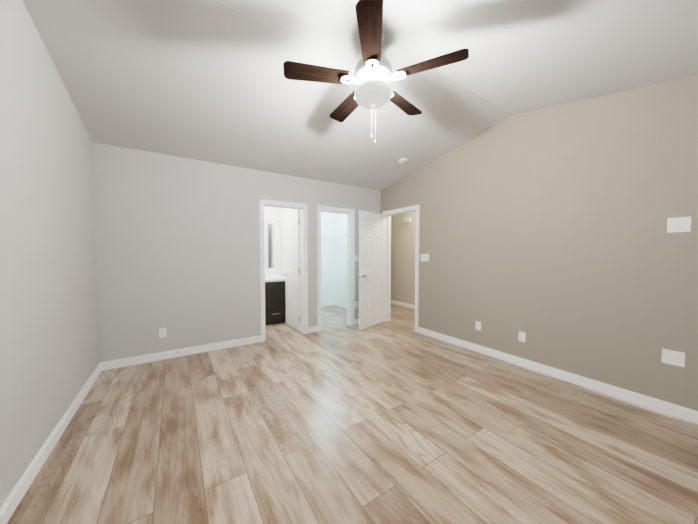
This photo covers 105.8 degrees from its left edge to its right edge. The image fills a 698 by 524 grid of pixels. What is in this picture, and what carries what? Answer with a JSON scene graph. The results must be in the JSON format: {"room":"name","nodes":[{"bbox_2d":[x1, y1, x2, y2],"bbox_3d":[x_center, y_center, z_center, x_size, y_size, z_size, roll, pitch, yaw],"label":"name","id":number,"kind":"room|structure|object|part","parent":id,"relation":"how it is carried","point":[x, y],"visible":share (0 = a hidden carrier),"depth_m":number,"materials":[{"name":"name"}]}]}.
{"room":"empty bedroom","nodes":[
{"label":"empty bedroom","id":0,"kind":"room"},
{"bbox_2d":[0,0,99,506],"bbox_3d":[-1.529,-0.339,0.886,0.120,3.250,4.990,-1,2,-33],"label":"wall","id":1,"kind":"structure","parent":0,"point":[49,345],"depth_m":1.68,"materials":[{"name":"paint"}]},
{"bbox_2d":[0,363,103,523],"bbox_3d":[-1.472,1.236,0.977,0.015,0.095,4.750,-1,2,-33],"label":"baseboard","id":2,"kind":"structure","parent":1,"relation":"attached to","point":[10,504],"depth_m":1.63,"materials":[{"name":"white paint"}]},
{"bbox_2d":[93,142,380,361],"bbox_3d":[-1.121,-0.448,4.070,4.310,3.250,0.120,-1,2,-33],"label":"wall","id":3,"kind":"structure","parent":0,"point":[177,249],"depth_m":3.36,"materials":[{"name":"paint"}]},
{"bbox_2d":[159,328,165,337],"bbox_3d":[-2.300,0.875,3.260,0.072,0.116,0.008,-1,2,-33],"label":"electrical outlet","id":4,"kind":"object","parent":3,"relation":"attached to","point":[162,332],"visible":1,"depth_m":3.26,"materials":[{"name":"white plastic"}]},
{"bbox_2d":[100,335,260,369],"bbox_3d":[-2.033,1.152,3.441,1.733,0.095,0.015,-1,2,-33],"label":"baseboard","id":5,"kind":"structure","parent":3,"relation":"attached to","point":[129,361],"depth_m":3.34,"materials":[{"name":"white paint"}]},
{"bbox_2d":[259,199,307,341],"bbox_3d":[-1.030,0.123,4.146,0.757,2.103,0.162,-1,2,-33],"label":"door frame","id":6,"kind":"structure","parent":3,"relation":"attached to","point":[301,207],"depth_m":4.23,"materials":[{"name":"white paint"}]},
{"bbox_2d":[283,210,299,330],"bbox_3d":[-0.990,0.137,4.621,0.177,2.018,0.616,-1,2,-34],"label":"bathroom door","id":7,"kind":"structure","parent":3,"relation":"in","point":[291,274],"depth_m":4.57,"materials":[{"name":"white paint"}]},
{"bbox_2d":[317,205,354,330],"bbox_3d":[-0.255,0.105,4.657,0.746,2.103,0.162,-1,2,-33],"label":"door frame","id":8,"kind":"structure","parent":3,"relation":"attached to","point":[350,213],"depth_m":4.76,"materials":[{"name":"white paint"}]},
{"bbox_2d":[264,206,281,271],"bbox_3d":[-2.199,-0.154,4.962,1.880,2.600,0.120,-1,2,-33],"label":"wall","id":9,"kind":"structure","parent":0,"point":[272,213],"depth_m":5.33,"materials":[{"name":"white paint"}]},
{"bbox_2d":[264,221,280,267],"bbox_3d":[-1.901,-0.343,5.075,1.190,0.930,0.007,-1,2,-33],"label":"bathroom mirror","id":10,"kind":"object","parent":9,"relation":"attached to","point":[272,244],"visible":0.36,"depth_m":5.31,"materials":[{"name":"clear glass"}]},
{"bbox_2d":[265,271,280,274],"bbox_3d":[-1.908,0.253,5.080,1.272,0.100,0.020,-1,2,-33],"label":"backsplash","id":11,"kind":"structure","parent":9,"relation":"attached to","point":[276,272],"depth_m":5.33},
{"bbox_2d":[281,208,297,276],"bbox_3d":[-1.114,-0.159,5.133,0.120,2.600,1.630,-1,2,-33],"label":"wall","id":12,"kind":"structure","parent":0,"point":[284,211],"depth_m":5.32,"materials":[{"name":"white paint"}]},
{"bbox_2d":[321,212,334,302],"bbox_3d":[-0.966,-0.199,6.278,1.630,2.600,0.120,-1,2,-33],"label":"wall","id":13,"kind":"structure","parent":0,"point":[327,261],"depth_m":6.50,"materials":[{"name":"white paint"}]},
{"bbox_2d":[321,302,334,306],"bbox_3d":[-0.925,1.055,6.268,1.320,0.095,0.015,-1,2,-33],"label":"baseboard","id":14,"kind":"structure","parent":13,"relation":"attached to","point":[327,303],"depth_m":6.52,"materials":[{"name":"white paint"}]},
{"bbox_2d":[7,303,697,523],"bbox_3d":[0.181,1.250,3.435,5.720,0.100,7.270,-1,2,-33],"label":"floor","id":15,"kind":"structure","parent":0,"point":[395,419],"depth_m":1.82,"materials":[{"name":"beige wood"}]},
{"bbox_2d":[265,279,285,324],"bbox_3d":[-1.742,0.751,4.859,1.256,0.800,0.600,-1,2,-33],"label":"bathroom vanity","id":16,"kind":"object","parent":15,"relation":"on","point":[275,306],"depth_m":4.81,"materials":[{"name":"black wood"}]},
{"bbox_2d":[265,275,284,282],"bbox_3d":[-1.755,0.333,4.850,1.272,0.055,0.576,-1,2,-33],"label":"countertop","id":17,"kind":"structure","parent":16,"relation":"on","point":[267,277],"depth_m":5.13,"materials":[{"name":"white stone"}]},
{"bbox_2d":[22,0,697,190],"bbox_3d":[0.220,-1.510,2.000,4.310,0.665,4.990,-1,2,-33],"label":"ceiling","id":18,"kind":"structure","parent":0,"point":[205,80],"depth_m":2.12,"materials":[{"name":"paint"}]},
{"bbox_2d":[215,0,310,45],"bbox_3d":[-0.965,-1.637,1.567,1.620,0.004,0.006,-1,-8,-33],"label":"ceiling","id":19,"kind":"structure","parent":18,"relation":"attached to","point":[261,22],"depth_m":1.81,"materials":[{"name":"white paint"}]},
{"bbox_2d":[283,0,468,144],"bbox_3d":[0.173,-1.325,2.037,1.277,0.778,1.248,-1,2,-33],"label":"fan","id":20,"kind":"object","parent":18,"relation":"hanging from","point":[374,75],"visible":1,"depth_m":1.89,"materials":[{"name":"brown wood"}]},
{"bbox_3d":[-0.237,-1.366,1.917,0.465,0.035,0.147,0,2,-11],"label":"blade","id":21,"kind":"part","parent":20,"relation":"part of","materials":[{"name":"brown wood"}]},
{"bbox_3d":[-0.024,-1.381,2.372,0.147,0.035,0.465,-1,2,-29],"label":"blade","id":22,"kind":"part","parent":20,"relation":"part of","materials":[{"name":"brown wood"}]},
{"bbox_3d":[0.130,-1.354,1.574,0.147,0.035,0.465,0,2,7],"label":"blade","id":23,"kind":"part","parent":20,"relation":"part of","materials":[{"name":"brown wood"}]},
{"bbox_3d":[0.183,-1.250,2.002,0.282,0.128,0.282,-1,2,-33],"label":"globe","id":24,"kind":"part","parent":20,"relation":"part of","materials":[{"name":"white glass"}]},
{"bbox_3d":[0.475,-1.379,2.310,0.147,0.035,0.465,2,3,43],"label":"blade","id":25,"kind":"part","parent":20,"relation":"part of","materials":[{"name":"brown wood"}]},
{"bbox_3d":[0.570,-1.362,1.817,0.465,0.035,0.147,1,2,25],"label":"blade","id":26,"kind":"part","parent":20,"relation":"part of","materials":[{"name":"brown wood"}]},
{"bbox_2d":[399,158,406,162],"bbox_3d":[0.812,-1.516,3.963,0.128,0.036,0.128,-1,-8,-33],"label":"smoke detector","id":27,"kind":"object","parent":18,"relation":"attached to","point":[402,160],"visible":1,"depth_m":3.93,"materials":[{"name":"white plastic"}]},
{"bbox_2d":[391,212,415,304],"bbox_3d":[1.838,-0.185,5.870,0.120,2.600,4.950,-1,2,-33],"label":"wall","id":28,"kind":"structure","parent":0,"point":[402,261],"depth_m":6.52,"materials":[{"name":"paint"}]},
{"bbox_2d":[391,300,414,308],"bbox_3d":[1.782,1.068,5.876,0.015,0.095,4.710,-1,2,-33],"label":"baseboard","id":29,"kind":"structure","parent":28,"relation":"attached to","point":[392,301],"depth_m":6.52,"materials":[{"name":"white paint"}]},
{"bbox_2d":[404,217,410,222],"bbox_3d":[1.403,-1.001,6.340,0.057,0.120,0.200,-1,2,-33],"label":"door chime","id":30,"kind":"object","parent":28,"relation":"attached to","point":[407,220],"visible":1,"depth_m":6.30,"materials":[{"name":"white plastic"}]},
{"bbox_2d":[335,75,697,410],"bbox_3d":[1.341,-0.451,4.143,0.120,3.250,7.270,-1,2,-33],"label":"wall","id":31,"kind":"structure","parent":0,"point":[545,229],"depth_m":2.64,"materials":[{"name":"paint"}]},
{"bbox_2d":[329,234,346,246],"bbox_3d":[-0.045,-0.454,5.828,0.336,0.307,1.624,-1,2,-33],"label":"wire closet shelf","id":32,"kind":"object","parent":31,"relation":"attached to","point":[335,236],"depth_m":6.06,"materials":[{"name":"white metal"}]},
{"bbox_2d":[335,302,346,308],"bbox_3d":[0.090,1.065,5.970,0.015,0.095,1.630,-1,2,-33],"label":"baseboard","id":33,"kind":"structure","parent":31,"relation":"attached to","point":[341,305],"depth_m":6.38,"materials":[{"name":"white paint"}]},
{"bbox_2d":[357,210,384,329],"bbox_3d":[0.429,0.133,4.736,0.177,2.018,0.766,2,3,41],"label":"hall door","id":34,"kind":"structure","parent":31,"relation":"in","point":[371,275],"depth_m":4.68,"materials":[{"name":"white paint"}]},
{"bbox_2d":[382,205,419,332],"bbox_3d":[0.953,0.102,4.750,0.167,2.103,0.906,-1,2,-33],"label":"door frame","id":35,"kind":"structure","parent":31,"relation":"attached to","point":[404,210],"depth_m":4.91,"materials":[{"name":"white paint"}]},
{"bbox_2d":[421,254,428,260],"bbox_3d":[1.208,-0.069,4.230,0.020,0.116,0.165,-1,2,-33],"label":"light switch","id":36,"kind":"object","parent":31,"relation":"attached to","point":[424,257],"visible":1,"depth_m":4.22,"materials":[{"name":"white plastic"}]},
{"bbox_2d":[476,321,480,330],"bbox_3d":[1.714,0.847,3.504,0.008,0.116,0.072,-1,2,-33],"label":"electrical outlet","id":37,"kind":"object","parent":31,"relation":"attached to","point":[478,325],"visible":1,"depth_m":3.50,"materials":[{"name":"white plastic"}]},
{"bbox_2d":[518,331,525,341],"bbox_3d":[2.007,0.867,3.063,0.007,0.116,0.072,-1,2,-33],"label":"electrical outlet plate","id":38,"kind":"object","parent":31,"relation":"attached to","point":[522,336],"visible":1,"depth_m":3.06,"materials":[{"name":"white plastic"}]},
{"bbox_2d":[418,327,697,423],"bbox_3d":[2.174,1.173,2.811,0.015,0.095,3.737,-1,2,-33],"label":"baseboard","id":39,"kind":"structure","parent":31,"relation":"attached to","point":[687,414],"depth_m":2.60,"materials":[{"name":"white paint"}]},
{"bbox_2d":[662,348,684,366],"bbox_3d":[2.618,0.774,2.132,0.007,0.116,0.118,-1,2,-33],"label":"electrical outlet plate","id":40,"kind":"object","parent":31,"relation":"attached to","point":[672,357],"visible":1,"depth_m":2.13,"materials":[{"name":"white plastic"}]},
{"bbox_2d":[667,217,690,232],"bbox_3d":[2.618,-0.296,2.096,0.007,0.116,0.118,-1,2,-33],"label":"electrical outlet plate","id":41,"kind":"object","parent":31,"relation":"attached to","point":[680,224],"visible":1,"depth_m":2.09,"materials":[{"name":"white plastic"}]}
]}

